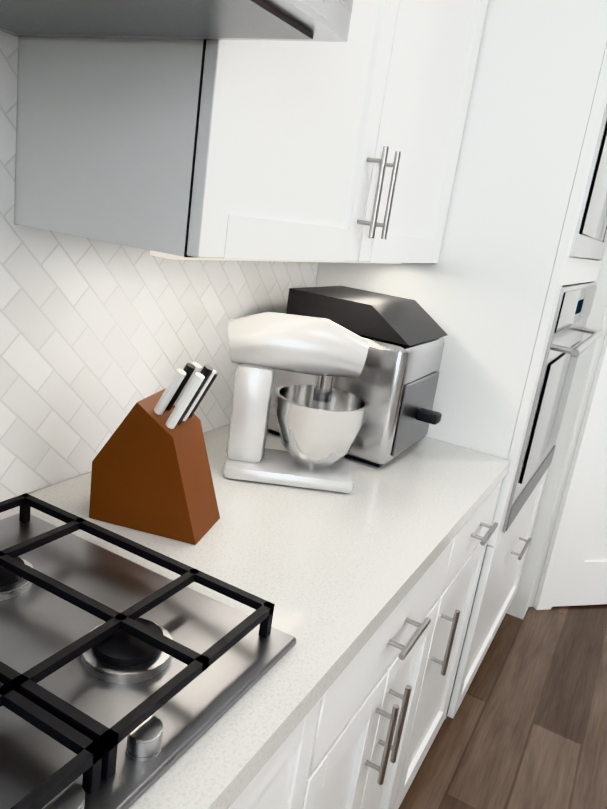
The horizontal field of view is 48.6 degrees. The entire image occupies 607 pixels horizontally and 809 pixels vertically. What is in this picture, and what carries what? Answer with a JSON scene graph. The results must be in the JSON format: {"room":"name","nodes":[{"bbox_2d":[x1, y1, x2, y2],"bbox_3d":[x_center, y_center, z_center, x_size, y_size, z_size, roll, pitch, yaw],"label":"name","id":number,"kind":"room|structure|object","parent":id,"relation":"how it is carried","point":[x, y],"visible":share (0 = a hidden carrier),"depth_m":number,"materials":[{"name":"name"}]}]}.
{"room":"kitchen","nodes":[
{"label":"kitchen","id":0,"kind":"room"},
{"bbox_2d":[27,424,227,493],"bbox_3d":[0.526,-0.669,2.896,0.150,2.745,9.300,16,17,26],"label":"wall","id":1,"kind":"structure","parent":0,"point":[91,471],"depth_m":1.26,"materials":[{"name":"white paint"}]},
{"bbox_2d":[0,0,352,41],"bbox_3d":[-0.366,-0.576,0.355,0.542,0.463,0.944,16,17,26],"label":"range hood","id":2,"kind":"object","parent":1,"relation":"attached to","point":[302,20],"visible":1,"depth_m":0.70,"materials":[{"name":"silver metal"}]},
{"bbox_2d":[14,0,487,263],"bbox_3d":[0.053,-0.844,1.210,0.398,1.142,1.009,16,17,26],"label":"upper cabinet","id":3,"kind":"object","parent":1,"relation":"attached to","point":[261,150],"visible":1,"depth_m":0.96,"materials":[{"name":"white wood"}]},
{"bbox_2d":[398,604,606,808],"bbox_3d":[3.922,1.724,1.486,8.450,0.100,9.300,16,17,26],"label":"floor","id":4,"kind":"structure","parent":0,"point":[525,727],"depth_m":2.12,"materials":[{"name":"brown wood"}]},
{"bbox_2d":[228,649,363,808],"bbox_3d":[-0.526,0.774,0.716,0.629,0.876,1.049,16,17,26],"label":"base cabinet","id":5,"kind":"object","parent":4,"relation":"on","point":[303,771],"depth_m":0.89,"materials":[{"name":"white wood"}]},
{"bbox_2d":[332,513,475,808],"bbox_3d":[-0.149,0.637,1.394,0.629,0.876,0.652,16,17,26],"label":"base cabinet","id":6,"kind":"object","parent":4,"relation":"on","point":[363,734],"depth_m":1.23,"materials":[{"name":"white wood"}]},
{"bbox_2d":[412,481,501,781],"bbox_3d":[0.067,0.559,1.781,0.629,0.876,0.495,16,17,26],"label":"base cabinet","id":7,"kind":"object","parent":4,"relation":"on","point":[473,560],"depth_m":1.75,"materials":[{"name":"white wood"}]},
{"bbox_2d":[315,0,606,718],"bbox_3d":[0.573,-0.438,2.109,0.723,2.741,0.990,16,17,26],"label":"tall cabinet","id":8,"kind":"object","parent":4,"relation":"on","point":[501,292],"visible":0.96,"depth_m":1.67,"materials":[{"name":"white wood"}]},
{"bbox_3d":[-0.166,1.342,-1.101,3.108,0.878,0.756,16,17,26],"label":"base cabinet","id":9,"kind":"object","parent":4,"relation":"on","visible":0},
{"bbox_2d":[0,424,510,808],"bbox_3d":[-0.545,0.373,0.429,0.632,0.035,3.347,16,17,26],"label":"countertop","id":10,"kind":"structure","parent":9,"relation":"on","point":[334,577],"depth_m":1.03,"materials":[{"name":"stone"}]},
{"bbox_2d":[0,493,295,808],"bbox_3d":[-0.444,0.297,0.575,0.510,0.056,0.910,16,17,26],"label":"cooktop","id":11,"kind":"object","parent":10,"relation":"in","point":[125,683],"visible":1,"depth_m":0.75,"materials":[{"name":"silver metal"}]},
{"bbox_2d":[89,362,219,544],"bbox_3d":[-0.231,0.058,1.107,0.190,0.284,0.110,12,16,11],"label":"knife block","id":12,"kind":"object","parent":10,"relation":"on","point":[151,472],"visible":1,"depth_m":1.07,"materials":[{"name":"brown wood"}]},
{"bbox_2d":[0,31,318,501],"bbox_3d":[-0.741,-0.276,0.402,0.007,1.159,3.357,16,17,26],"label":"backsplash","id":13,"kind":"structure","parent":10,"relation":"on","point":[99,339],"depth_m":1.19,"materials":[{"name":"tile"}]},
{"bbox_2d":[223,312,368,492],"bbox_3d":[-0.012,-0.014,1.375,0.300,0.338,0.250,16,17,26],"label":"stand mixer","id":14,"kind":"object","parent":10,"relation":"on","point":[320,422],"visible":1,"depth_m":1.32,"materials":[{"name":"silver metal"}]},
{"bbox_2d":[267,286,447,466],"bbox_3d":[0.156,-0.080,1.652,0.400,0.360,0.300,16,17,26],"label":"air fryer","id":15,"kind":"object","parent":10,"relation":"on","point":[394,384],"visible":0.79,"depth_m":1.52,"materials":[{"name":"silver metal"}]},
{"bbox_2d":[506,245,606,619],"bbox_3d":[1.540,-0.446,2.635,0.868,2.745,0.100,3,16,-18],"label":"door frame","id":16,"kind":"structure","parent":0,"point":[572,451],"depth_m":2.65,"materials":[{"name":"white paint"}]},
{"bbox_2d":[533,332,606,609],"bbox_3d":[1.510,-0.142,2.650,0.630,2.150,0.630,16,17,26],"label":"door","id":17,"kind":"structure","parent":16,"relation":"attached to","point":[574,572],"depth_m":2.74,"materials":[{"name":"white wood"}]}
]}

